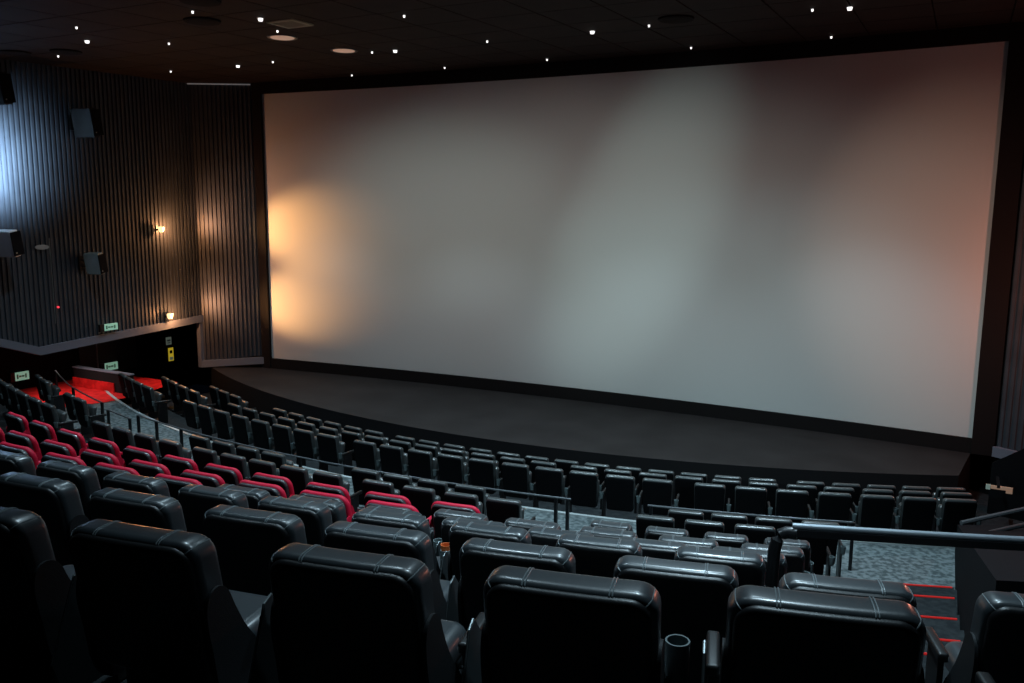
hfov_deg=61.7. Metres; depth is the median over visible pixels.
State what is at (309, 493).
armchair
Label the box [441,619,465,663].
seat cushion
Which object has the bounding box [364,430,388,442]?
seat
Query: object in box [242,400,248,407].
seat cushion
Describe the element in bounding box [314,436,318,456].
seat cushion
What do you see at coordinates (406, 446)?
seat
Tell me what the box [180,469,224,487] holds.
armchair
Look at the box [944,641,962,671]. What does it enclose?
seat cushion
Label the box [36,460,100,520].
leather armchair
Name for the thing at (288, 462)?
seat cushion
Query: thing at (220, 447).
seat
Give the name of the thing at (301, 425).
seat
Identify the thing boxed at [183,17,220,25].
ceiling speaker
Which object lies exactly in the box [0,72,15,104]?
wall speaker
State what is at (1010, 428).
wall
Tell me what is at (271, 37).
diffuser
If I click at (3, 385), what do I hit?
seat
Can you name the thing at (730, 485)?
seat
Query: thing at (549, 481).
seat
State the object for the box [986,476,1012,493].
wall sign
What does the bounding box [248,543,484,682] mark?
leather armchair
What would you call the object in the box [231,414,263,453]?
seat
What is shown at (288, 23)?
ceiling vent
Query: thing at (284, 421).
seat
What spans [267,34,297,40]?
recessed light
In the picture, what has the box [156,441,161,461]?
seat cushion
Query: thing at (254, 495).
leather armchair
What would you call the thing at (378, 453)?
seat cushion
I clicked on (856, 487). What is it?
seat
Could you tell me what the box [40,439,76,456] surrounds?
armchair
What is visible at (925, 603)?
stairs
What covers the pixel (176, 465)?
armchair
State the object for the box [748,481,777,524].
seat
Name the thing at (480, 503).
seat cushion
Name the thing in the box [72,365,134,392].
parapet
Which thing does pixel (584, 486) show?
seat
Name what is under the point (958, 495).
seat
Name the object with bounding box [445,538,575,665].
leather armchair
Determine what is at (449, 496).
seat
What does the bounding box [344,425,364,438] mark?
seat
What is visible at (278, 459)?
seat
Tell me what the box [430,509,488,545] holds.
leather armchair
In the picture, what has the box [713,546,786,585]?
leather armchair
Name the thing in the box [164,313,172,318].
wall lamp
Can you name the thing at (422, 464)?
seat
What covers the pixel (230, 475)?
armchair
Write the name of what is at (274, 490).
armchair
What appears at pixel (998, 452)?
trim
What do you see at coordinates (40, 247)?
wall sensor
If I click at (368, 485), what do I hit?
seat
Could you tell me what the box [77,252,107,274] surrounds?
wall speaker
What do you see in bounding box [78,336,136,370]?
door
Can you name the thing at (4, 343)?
trim
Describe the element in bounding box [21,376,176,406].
floor
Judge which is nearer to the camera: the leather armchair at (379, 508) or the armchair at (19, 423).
the leather armchair at (379, 508)
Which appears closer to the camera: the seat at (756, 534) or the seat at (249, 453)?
the seat at (756, 534)
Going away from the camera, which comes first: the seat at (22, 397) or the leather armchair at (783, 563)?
the leather armchair at (783, 563)
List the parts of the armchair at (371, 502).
backrest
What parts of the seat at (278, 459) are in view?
backrest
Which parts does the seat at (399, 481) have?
backrest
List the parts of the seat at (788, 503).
backrest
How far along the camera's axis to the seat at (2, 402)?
18.73 m
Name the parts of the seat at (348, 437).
backrest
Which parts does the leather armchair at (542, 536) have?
backrest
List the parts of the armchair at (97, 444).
panel, backrest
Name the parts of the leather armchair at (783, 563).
backrest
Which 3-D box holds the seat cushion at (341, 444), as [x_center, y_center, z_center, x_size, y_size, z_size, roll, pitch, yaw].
[-3.362,2.078,16.279,0.430,0.378,0.161,6,10,31]
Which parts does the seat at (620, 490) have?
armrest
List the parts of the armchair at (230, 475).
panel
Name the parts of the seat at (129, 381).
backrest, leg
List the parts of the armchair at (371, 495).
panel, backrest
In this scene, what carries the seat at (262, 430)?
on the floor at (893, 563)
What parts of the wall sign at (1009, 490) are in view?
sign panel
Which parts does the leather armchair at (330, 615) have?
panel, armrest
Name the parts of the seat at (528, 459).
backrest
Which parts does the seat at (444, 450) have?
backrest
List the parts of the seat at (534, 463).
backrest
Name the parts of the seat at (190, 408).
backrest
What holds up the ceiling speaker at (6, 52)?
attached to the ceiling
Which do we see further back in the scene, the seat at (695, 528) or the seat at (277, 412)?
the seat at (277, 412)
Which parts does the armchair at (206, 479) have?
panel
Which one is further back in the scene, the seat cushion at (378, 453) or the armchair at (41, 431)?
the seat cushion at (378, 453)
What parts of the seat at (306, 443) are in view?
backrest, armrest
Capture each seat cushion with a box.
[51,385,59,395]
[56,409,66,422]
[63,565,74,579]
[87,404,96,415]
[154,391,161,401]
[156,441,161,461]
[182,447,191,458]
[200,395,207,404]
[229,590,267,635]
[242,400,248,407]
[286,460,293,465]
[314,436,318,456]
[339,441,344,461]
[343,480,349,491]
[377,448,380,468]
[394,489,399,494]
[404,453,407,473]
[433,457,436,478]
[440,579,449,601]
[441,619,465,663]
[464,462,467,482]
[479,501,482,513]
[496,467,498,486]
[529,471,531,490]
[858,501,859,523]
[898,503,900,525]
[936,497,939,516]
[938,504,941,527]
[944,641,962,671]
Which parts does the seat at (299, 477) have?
backrest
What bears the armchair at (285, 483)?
on the floor at (893, 563)
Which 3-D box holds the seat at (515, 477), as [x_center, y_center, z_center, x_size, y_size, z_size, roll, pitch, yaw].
[0.148,2.479,14.534,0.574,0.920,0.467,3,10,19]
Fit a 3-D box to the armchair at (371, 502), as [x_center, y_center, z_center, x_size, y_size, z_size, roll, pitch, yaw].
[-1.162,2.159,9.300,0.800,1.048,0.874,4,10,20]
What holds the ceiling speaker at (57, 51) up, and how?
attached to the ceiling
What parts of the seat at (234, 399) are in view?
backrest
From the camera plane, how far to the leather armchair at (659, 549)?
6.86 m
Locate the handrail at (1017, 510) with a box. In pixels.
[960,507,1023,530]
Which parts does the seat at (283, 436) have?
backrest, armrest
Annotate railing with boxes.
[54,370,104,422]
[106,409,131,430]
[136,415,570,529]
[648,504,854,570]
[765,523,1023,587]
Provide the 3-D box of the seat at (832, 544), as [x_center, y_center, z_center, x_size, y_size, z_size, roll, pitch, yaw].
[4.099,2.788,11.407,0.574,0.920,0.467,2,9,8]
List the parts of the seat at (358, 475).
backrest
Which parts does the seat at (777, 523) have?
backrest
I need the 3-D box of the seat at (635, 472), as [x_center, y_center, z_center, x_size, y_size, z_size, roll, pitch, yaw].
[2.241,2.758,16.056,0.574,0.920,0.467,3,9,15]
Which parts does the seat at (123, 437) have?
backrest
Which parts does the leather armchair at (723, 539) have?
backrest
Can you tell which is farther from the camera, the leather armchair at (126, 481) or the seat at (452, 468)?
the seat at (452, 468)
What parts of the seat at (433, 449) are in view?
backrest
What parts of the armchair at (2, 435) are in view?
backrest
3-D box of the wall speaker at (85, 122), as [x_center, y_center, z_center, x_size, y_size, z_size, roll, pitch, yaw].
[-10.489,-5.382,21.087,0.750,0.725,0.586,5,10,27]
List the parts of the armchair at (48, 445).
panel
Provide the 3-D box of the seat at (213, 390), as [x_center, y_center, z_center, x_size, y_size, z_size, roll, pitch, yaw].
[-7.710,1.636,22.726,0.467,0.920,0.574,-8,12,-42]
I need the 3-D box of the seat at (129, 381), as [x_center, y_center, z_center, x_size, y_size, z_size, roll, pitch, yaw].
[-9.288,1.346,21.297,0.467,0.920,0.574,-8,12,-42]
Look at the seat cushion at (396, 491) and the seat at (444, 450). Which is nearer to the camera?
the seat cushion at (396, 491)
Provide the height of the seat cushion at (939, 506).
0.378 m
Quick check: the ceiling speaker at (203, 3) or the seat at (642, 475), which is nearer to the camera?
the ceiling speaker at (203, 3)
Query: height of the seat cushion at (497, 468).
0.378 m
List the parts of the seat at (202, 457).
backrest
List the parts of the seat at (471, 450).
backrest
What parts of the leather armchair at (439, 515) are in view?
backrest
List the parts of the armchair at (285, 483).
panel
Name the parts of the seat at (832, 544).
backrest, leg, armrest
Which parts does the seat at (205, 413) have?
backrest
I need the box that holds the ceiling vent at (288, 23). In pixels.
[266,19,313,28]
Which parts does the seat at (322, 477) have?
backrest, leg, armrest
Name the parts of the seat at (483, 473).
backrest, armrest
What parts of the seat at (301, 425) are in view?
backrest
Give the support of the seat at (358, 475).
on the floor at (893, 563)
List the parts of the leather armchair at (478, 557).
panel, backrest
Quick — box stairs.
[903,583,961,665]
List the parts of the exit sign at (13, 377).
panel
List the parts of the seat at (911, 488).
backrest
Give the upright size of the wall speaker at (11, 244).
0.630 m
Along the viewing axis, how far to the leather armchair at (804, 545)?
8.98 m
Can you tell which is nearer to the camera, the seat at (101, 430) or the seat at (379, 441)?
the seat at (101, 430)
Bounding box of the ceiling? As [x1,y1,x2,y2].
[0,0,1023,82]
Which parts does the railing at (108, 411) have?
post, rail, post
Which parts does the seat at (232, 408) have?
backrest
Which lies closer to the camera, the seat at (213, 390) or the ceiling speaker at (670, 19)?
the ceiling speaker at (670, 19)
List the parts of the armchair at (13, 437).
panel, backrest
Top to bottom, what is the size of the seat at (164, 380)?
0.920 m
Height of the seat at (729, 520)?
0.920 m
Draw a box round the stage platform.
[211,357,974,515]
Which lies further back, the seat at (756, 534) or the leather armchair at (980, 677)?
the seat at (756, 534)
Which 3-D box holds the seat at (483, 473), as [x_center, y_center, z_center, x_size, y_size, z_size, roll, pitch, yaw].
[-0.410,2.439,14.762,0.574,0.920,0.467,4,10,20]
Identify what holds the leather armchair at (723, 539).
on the floor at (893, 563)
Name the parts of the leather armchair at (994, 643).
armrest, backrest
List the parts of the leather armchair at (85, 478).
backrest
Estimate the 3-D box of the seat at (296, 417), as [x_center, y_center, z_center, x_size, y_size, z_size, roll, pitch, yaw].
[-4.846,2.101,19.908,0.574,0.920,0.467,7,11,36]
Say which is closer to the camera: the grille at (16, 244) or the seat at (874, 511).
the seat at (874, 511)
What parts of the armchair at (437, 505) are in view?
panel, backrest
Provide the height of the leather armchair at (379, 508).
1.055 m
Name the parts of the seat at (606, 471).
backrest, armrest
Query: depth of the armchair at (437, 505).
10.08 m
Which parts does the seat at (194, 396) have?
backrest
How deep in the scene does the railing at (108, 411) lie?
18.17 m
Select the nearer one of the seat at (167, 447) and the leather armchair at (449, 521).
the leather armchair at (449, 521)
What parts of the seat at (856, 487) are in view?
backrest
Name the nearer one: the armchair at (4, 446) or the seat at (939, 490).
the armchair at (4, 446)
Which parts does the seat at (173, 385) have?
backrest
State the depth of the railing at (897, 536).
5.30 m
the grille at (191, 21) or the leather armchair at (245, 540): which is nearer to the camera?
the leather armchair at (245, 540)
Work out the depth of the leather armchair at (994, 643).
4.17 m
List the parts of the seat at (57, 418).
backrest, leg, armrest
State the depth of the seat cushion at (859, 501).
13.13 m
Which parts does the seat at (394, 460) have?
backrest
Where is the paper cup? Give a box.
[441,542,449,551]
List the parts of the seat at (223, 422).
backrest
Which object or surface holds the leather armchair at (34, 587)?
on the floor at (893, 563)
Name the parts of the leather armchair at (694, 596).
backrest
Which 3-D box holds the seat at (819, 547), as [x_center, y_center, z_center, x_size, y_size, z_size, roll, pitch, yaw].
[3.595,2.683,10.450,0.574,0.920,0.467,2,9,9]
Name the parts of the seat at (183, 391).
backrest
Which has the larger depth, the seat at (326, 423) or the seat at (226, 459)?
the seat at (326, 423)
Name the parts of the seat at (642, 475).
backrest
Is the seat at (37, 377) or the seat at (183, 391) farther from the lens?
the seat at (183, 391)
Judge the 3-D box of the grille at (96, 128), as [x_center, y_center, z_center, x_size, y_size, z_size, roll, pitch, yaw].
[-10.181,-5.369,21.017,0.020,0.668,0.440,2,9,12]
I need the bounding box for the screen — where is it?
[251,20,1023,455]
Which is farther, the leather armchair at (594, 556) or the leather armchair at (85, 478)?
the leather armchair at (85, 478)
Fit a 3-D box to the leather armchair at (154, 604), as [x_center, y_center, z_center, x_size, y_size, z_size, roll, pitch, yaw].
[-1.536,1.286,4.096,0.832,1.055,0.874,3,9,18]
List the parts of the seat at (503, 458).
backrest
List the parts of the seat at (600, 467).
backrest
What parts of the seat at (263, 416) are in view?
backrest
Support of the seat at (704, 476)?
on the floor at (893, 563)
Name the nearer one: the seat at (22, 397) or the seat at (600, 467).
the seat at (600, 467)
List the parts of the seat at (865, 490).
backrest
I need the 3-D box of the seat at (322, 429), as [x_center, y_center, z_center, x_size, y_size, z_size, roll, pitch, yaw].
[-3.651,2.204,17.774,0.574,0.920,0.467,6,10,31]
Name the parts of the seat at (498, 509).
backrest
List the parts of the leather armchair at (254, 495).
backrest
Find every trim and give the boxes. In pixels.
[0,315,202,354]
[105,391,954,547]
[196,322,203,366]
[202,357,263,366]
[992,446,1016,458]
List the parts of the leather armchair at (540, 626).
panel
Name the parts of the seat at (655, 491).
backrest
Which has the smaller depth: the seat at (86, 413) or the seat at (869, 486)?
the seat at (869, 486)
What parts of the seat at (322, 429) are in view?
backrest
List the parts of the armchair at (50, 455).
panel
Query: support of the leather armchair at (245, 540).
on the floor at (893, 563)
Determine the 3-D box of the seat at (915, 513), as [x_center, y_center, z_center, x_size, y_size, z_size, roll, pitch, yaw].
[6.141,2.758,13.021,0.574,0.920,0.467,1,9,4]
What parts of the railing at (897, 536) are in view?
post, rail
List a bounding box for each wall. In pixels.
[0,59,200,346]
[0,323,261,391]
[190,83,261,359]
[955,525,1023,636]
[972,150,1023,483]
[987,449,1023,521]
[996,160,1023,450]
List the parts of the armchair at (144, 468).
panel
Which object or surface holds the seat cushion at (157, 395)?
on the seat at (153, 399)
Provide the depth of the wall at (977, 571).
7.61 m
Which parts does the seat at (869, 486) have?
backrest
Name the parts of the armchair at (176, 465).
panel, backrest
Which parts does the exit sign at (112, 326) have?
panel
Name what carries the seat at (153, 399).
on the floor at (893, 563)
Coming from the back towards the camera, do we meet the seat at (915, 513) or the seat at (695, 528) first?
the seat at (915, 513)
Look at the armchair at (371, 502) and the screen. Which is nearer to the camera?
the armchair at (371, 502)
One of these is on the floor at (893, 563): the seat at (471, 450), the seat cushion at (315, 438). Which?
the seat at (471, 450)
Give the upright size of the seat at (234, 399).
0.920 m
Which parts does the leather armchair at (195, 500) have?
backrest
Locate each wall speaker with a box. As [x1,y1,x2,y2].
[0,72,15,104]
[0,229,24,256]
[68,108,103,137]
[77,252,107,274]
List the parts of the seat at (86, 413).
backrest, armrest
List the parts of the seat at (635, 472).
backrest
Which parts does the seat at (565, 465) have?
backrest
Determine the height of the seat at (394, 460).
0.920 m
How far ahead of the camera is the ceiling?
16.17 m
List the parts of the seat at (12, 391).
backrest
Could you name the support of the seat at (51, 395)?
on the floor at (893, 563)
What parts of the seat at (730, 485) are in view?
backrest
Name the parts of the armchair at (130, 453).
panel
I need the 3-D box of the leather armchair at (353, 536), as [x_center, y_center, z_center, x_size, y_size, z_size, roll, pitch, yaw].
[-0.708,1.551,5.335,0.790,1.055,0.874,3,9,17]
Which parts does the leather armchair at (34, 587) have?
backrest, armrest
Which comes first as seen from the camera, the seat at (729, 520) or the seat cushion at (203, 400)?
the seat at (729, 520)
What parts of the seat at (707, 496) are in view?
backrest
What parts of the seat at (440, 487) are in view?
backrest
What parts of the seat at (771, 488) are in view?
backrest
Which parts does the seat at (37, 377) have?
backrest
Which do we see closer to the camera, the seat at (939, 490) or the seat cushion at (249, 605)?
the seat cushion at (249, 605)
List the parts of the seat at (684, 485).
backrest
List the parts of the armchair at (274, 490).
panel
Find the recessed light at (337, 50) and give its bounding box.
[330,48,357,52]
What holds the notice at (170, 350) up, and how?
attached to the wall at (153, 362)
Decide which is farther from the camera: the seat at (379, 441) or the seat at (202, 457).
the seat at (379, 441)
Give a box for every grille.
[2,52,28,55]
[10,230,24,255]
[53,51,78,54]
[90,109,103,135]
[98,253,107,273]
[183,0,216,5]
[187,19,216,24]
[662,17,690,22]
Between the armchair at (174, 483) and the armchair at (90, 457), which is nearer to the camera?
the armchair at (174, 483)
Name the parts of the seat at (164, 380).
backrest, leg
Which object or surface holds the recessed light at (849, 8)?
in the ceiling
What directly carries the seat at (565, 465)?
on the floor at (893, 563)
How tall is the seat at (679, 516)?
0.920 m
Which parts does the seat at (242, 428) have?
backrest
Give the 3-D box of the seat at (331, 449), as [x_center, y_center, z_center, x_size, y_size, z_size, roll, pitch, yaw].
[-3.341,2.184,16.252,0.574,0.920,0.467,5,10,28]
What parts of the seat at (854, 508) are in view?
backrest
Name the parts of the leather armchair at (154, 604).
panel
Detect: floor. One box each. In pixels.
[0,392,1023,682]
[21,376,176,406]
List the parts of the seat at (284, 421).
backrest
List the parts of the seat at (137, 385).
backrest, armrest, leg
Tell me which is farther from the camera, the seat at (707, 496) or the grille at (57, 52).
the grille at (57, 52)
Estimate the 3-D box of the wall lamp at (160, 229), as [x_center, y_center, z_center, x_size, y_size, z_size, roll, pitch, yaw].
[-9.696,-3.086,23.596,0.270,0.150,0.160,5,10,27]
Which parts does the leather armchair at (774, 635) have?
panel, armrest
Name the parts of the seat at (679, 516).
backrest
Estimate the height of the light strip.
0.030 m
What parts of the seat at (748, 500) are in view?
backrest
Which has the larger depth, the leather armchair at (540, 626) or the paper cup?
the paper cup
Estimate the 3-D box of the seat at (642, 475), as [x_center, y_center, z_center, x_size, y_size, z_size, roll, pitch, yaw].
[2.500,2.698,14.915,0.574,0.920,0.467,3,9,14]
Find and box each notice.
[166,337,171,344]
[168,347,173,360]
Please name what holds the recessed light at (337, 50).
in the ceiling
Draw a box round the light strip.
[187,83,249,84]
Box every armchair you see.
[0,428,40,450]
[0,442,38,467]
[0,449,36,475]
[0,472,89,565]
[0,507,126,682]
[4,412,30,434]
[5,430,80,460]
[29,420,87,447]
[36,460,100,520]
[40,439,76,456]
[41,452,86,465]
[50,519,267,682]
[56,428,122,455]
[80,449,120,467]
[88,437,124,465]
[89,487,186,531]
[93,462,139,488]
[103,472,169,496]
[122,446,157,466]
[128,459,170,477]
[155,474,201,499]
[161,455,198,476]
[178,484,248,534]
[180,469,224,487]
[203,463,242,485]
[203,504,306,595]
[216,484,270,508]
[238,480,286,497]
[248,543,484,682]
[251,472,294,497]
[257,496,332,546]
[289,495,346,522]
[300,490,351,521]
[305,482,364,515]
[323,521,462,667]
[351,509,449,577]
[362,491,431,519]
[364,505,441,550]
[365,500,433,532]
[427,501,479,527]
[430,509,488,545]
[435,516,505,556]
[439,521,531,582]
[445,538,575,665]
[461,565,689,682]
[504,517,560,530]
[528,526,593,546]
[556,533,642,577]
[580,526,637,538]
[589,520,632,530]
[613,555,738,682]
[619,536,685,559]
[645,526,688,539]
[658,535,718,548]
[674,546,765,586]
[701,585,925,682]
[704,532,748,547]
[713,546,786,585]
[740,543,809,573]
[764,537,813,573]
[778,572,916,608]
[925,591,1023,682]
[975,672,995,682]
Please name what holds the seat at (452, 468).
on the floor at (893, 563)
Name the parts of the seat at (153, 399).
backrest, leg, armrest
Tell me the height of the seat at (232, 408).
0.920 m
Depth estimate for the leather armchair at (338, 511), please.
7.82 m
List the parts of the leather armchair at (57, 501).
backrest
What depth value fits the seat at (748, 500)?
13.21 m
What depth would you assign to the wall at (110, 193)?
21.93 m
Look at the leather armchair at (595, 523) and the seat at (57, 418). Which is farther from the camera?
the seat at (57, 418)
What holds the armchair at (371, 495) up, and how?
on the floor at (893, 563)
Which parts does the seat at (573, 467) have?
backrest, armrest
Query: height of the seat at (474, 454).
0.920 m
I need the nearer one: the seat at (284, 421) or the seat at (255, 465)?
the seat at (255, 465)
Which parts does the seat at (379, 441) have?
backrest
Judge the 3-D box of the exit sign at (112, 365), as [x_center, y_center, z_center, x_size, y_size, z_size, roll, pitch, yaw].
[-11.888,0.739,25.275,0.080,0.242,0.580,5,10,27]
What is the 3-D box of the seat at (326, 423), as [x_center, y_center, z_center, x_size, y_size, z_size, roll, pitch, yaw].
[-3.854,2.229,19.146,0.574,0.920,0.467,6,11,33]
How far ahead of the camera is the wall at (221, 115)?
24.87 m
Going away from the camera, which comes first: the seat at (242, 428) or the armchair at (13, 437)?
the armchair at (13, 437)
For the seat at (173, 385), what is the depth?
21.99 m
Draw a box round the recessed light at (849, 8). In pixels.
[846,5,853,10]
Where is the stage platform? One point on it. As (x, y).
(583, 432)
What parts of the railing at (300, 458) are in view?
post, post, post, post, post, post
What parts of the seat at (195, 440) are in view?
backrest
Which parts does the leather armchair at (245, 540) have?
backrest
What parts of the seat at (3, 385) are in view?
backrest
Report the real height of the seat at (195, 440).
0.920 m
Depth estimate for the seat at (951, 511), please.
12.73 m
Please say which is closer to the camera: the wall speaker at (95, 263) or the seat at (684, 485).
the seat at (684, 485)
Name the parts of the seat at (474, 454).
backrest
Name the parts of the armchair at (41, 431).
panel, backrest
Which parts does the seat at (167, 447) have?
backrest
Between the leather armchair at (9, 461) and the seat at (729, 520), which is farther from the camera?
the seat at (729, 520)
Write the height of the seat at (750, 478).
0.920 m
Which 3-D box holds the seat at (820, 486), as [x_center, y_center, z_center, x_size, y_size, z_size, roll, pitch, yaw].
[5.323,2.898,15.303,0.574,0.920,0.467,1,9,7]
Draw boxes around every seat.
[0,379,13,417]
[0,381,20,410]
[7,386,30,422]
[16,391,32,422]
[28,397,44,422]
[34,374,60,400]
[40,379,65,411]
[40,402,77,432]
[63,392,91,435]
[73,397,106,440]
[91,420,114,442]
[112,426,135,458]
[118,373,138,408]
[125,377,147,413]
[133,381,157,417]
[134,433,161,463]
[142,385,170,422]
[158,439,191,458]
[160,376,181,411]
[168,380,184,416]
[177,385,189,407]
[182,400,211,440]
[188,389,215,408]
[189,434,212,455]
[192,447,220,471]
[197,404,227,442]
[209,385,221,409]
[212,440,236,455]
[213,409,241,447]
[218,390,229,411]
[219,453,250,480]
[227,403,252,441]
[229,394,255,409]
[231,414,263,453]
[236,446,261,461]
[242,407,259,420]
[248,459,279,477]
[251,419,275,450]
[259,412,277,448]
[261,451,293,467]
[271,424,305,466]
[272,408,287,418]
[277,417,296,454]
[279,465,312,494]
[288,412,305,423]
[293,428,327,471]
[297,421,318,459]
[305,417,323,428]
[312,470,361,511]
[317,433,353,476]
[319,426,342,466]
[323,421,343,433]
[341,431,363,468]
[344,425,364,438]
[351,468,382,505]
[353,440,383,477]
[362,479,399,496]
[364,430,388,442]
[364,435,388,474]
[379,444,415,482]
[383,473,417,495]
[389,439,414,470]
[395,435,417,447]
[402,485,440,518]
[407,449,439,481]
[414,444,440,475]
[417,478,452,501]
[418,439,442,451]
[437,453,470,487]
[441,448,469,473]
[443,444,468,456]
[444,491,482,513]
[454,484,489,515]
[469,448,498,487]
[469,458,505,498]
[470,452,500,495]
[486,497,535,522]
[496,452,519,471]
[500,456,532,499]
[501,462,538,507]
[525,455,548,470]
[530,460,566,504]
[535,466,571,512]
[554,459,578,486]
[569,470,605,516]
[570,465,604,509]
[584,463,609,484]
[604,469,638,513]
[605,474,642,513]
[616,466,641,494]
[636,514,674,538]
[639,472,666,516]
[642,478,679,515]
[648,469,673,499]
[668,509,703,528]
[675,475,705,520]
[680,472,706,482]
[685,519,723,537]
[694,482,730,519]
[711,513,747,533]
[712,479,740,511]
[714,475,741,480]
[735,486,772,523]
[735,524,775,543]
[748,477,775,483]
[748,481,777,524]
[755,517,792,536]
[775,489,813,522]
[786,484,816,518]
[796,481,824,513]
[797,537,834,575]
[801,520,845,576]
[816,492,856,525]
[823,486,857,521]
[832,483,860,523]
[858,494,899,528]
[860,488,897,514]
[867,484,895,507]
[896,490,935,514]
[898,486,931,495]
[898,496,940,531]
[932,487,965,515]
[936,492,976,516]
[938,498,981,532]
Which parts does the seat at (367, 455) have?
backrest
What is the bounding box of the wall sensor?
[34,245,48,249]
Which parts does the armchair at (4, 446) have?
panel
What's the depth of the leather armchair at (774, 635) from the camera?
3.07 m
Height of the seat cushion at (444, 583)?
0.179 m
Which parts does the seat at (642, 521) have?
backrest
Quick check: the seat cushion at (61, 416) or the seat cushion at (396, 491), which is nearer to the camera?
the seat cushion at (396, 491)
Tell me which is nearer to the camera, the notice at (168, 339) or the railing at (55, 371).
the railing at (55, 371)
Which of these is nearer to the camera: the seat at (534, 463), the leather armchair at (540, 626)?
the leather armchair at (540, 626)
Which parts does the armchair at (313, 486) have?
panel, backrest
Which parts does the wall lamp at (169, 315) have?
lamp shade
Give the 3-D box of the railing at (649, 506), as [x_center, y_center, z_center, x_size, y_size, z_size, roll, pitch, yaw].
[3.343,2.772,12.158,2.837,0.706,0.081,2,9,13]
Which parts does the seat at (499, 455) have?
backrest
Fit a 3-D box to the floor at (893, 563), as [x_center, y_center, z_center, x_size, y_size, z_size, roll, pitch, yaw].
[-2.702,1.627,14.011,22.700,3.730,28.223,5,10,27]
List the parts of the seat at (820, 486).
backrest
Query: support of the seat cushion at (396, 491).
on the seat at (368, 485)
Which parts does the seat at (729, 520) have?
backrest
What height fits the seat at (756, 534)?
0.920 m
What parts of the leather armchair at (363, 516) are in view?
backrest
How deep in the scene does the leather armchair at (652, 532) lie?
9.30 m
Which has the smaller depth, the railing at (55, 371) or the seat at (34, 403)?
the seat at (34, 403)
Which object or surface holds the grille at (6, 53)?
attached to the ceiling speaker at (6, 52)
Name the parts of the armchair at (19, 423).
panel, backrest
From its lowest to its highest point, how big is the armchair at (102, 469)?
1.048 m
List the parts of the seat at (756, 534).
backrest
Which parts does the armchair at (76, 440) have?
panel, backrest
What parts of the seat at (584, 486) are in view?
backrest, armrest, leg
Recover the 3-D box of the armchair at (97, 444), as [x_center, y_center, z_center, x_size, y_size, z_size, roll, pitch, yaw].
[-5.935,1.936,13.067,0.800,1.048,0.874,6,11,32]
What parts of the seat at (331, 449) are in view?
backrest, armrest, leg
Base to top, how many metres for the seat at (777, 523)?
0.920 m
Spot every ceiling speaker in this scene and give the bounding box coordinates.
[0,50,31,55]
[49,49,81,54]
[179,0,220,6]
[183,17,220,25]
[658,14,694,23]
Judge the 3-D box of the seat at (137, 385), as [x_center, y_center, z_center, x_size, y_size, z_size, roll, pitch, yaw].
[-8.875,1.424,20.821,0.467,0.920,0.574,-8,12,-43]
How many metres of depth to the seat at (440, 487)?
12.71 m
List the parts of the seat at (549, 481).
backrest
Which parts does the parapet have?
red skirting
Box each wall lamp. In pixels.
[156,227,163,231]
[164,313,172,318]
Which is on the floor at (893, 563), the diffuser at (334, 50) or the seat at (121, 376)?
the seat at (121, 376)
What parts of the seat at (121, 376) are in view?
backrest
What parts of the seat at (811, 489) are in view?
backrest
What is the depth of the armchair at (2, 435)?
11.93 m
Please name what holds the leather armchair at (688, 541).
on the floor at (893, 563)
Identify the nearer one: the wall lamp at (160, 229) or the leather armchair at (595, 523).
the leather armchair at (595, 523)
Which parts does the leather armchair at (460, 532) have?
panel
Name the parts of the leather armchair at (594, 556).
backrest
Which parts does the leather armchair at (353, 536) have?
backrest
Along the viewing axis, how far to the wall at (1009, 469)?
15.88 m
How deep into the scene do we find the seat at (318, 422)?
19.25 m
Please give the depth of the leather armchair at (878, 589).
4.25 m
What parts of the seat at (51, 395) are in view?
backrest, armrest, leg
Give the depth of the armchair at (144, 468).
10.23 m
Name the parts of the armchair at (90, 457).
panel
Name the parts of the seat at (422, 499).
backrest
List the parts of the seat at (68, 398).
backrest, armrest, leg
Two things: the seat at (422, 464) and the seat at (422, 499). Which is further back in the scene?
the seat at (422, 464)
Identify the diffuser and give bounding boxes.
[270,36,294,39]
[333,49,354,52]
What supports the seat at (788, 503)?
on the floor at (893, 563)
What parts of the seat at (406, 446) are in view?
backrest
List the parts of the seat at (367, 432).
backrest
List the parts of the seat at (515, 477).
backrest, armrest, leg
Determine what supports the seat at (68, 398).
on the floor at (893, 563)
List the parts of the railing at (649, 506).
post, rail, post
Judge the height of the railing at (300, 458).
0.706 m
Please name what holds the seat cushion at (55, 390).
on the seat at (51, 395)
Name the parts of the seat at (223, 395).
backrest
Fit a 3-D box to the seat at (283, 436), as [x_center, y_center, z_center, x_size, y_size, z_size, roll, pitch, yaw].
[-4.383,2.072,16.912,0.574,0.920,0.467,6,11,31]
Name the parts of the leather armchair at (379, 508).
backrest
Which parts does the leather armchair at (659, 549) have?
backrest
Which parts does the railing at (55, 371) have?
post, rail, post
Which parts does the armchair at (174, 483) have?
panel, backrest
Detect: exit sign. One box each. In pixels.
[9,371,28,382]
[98,323,117,331]
[100,361,117,369]
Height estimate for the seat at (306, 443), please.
0.920 m
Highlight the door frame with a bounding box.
[96,344,98,367]
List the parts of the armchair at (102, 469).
panel, backrest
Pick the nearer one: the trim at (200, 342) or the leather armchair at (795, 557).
the leather armchair at (795, 557)
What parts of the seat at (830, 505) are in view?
backrest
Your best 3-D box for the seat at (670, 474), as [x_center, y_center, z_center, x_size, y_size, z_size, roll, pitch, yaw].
[2.808,2.790,15.882,0.574,0.920,0.467,3,9,14]
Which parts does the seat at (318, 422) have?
backrest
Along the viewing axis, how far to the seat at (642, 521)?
10.62 m
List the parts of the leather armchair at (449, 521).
panel, backrest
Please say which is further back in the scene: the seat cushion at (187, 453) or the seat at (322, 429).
the seat at (322, 429)

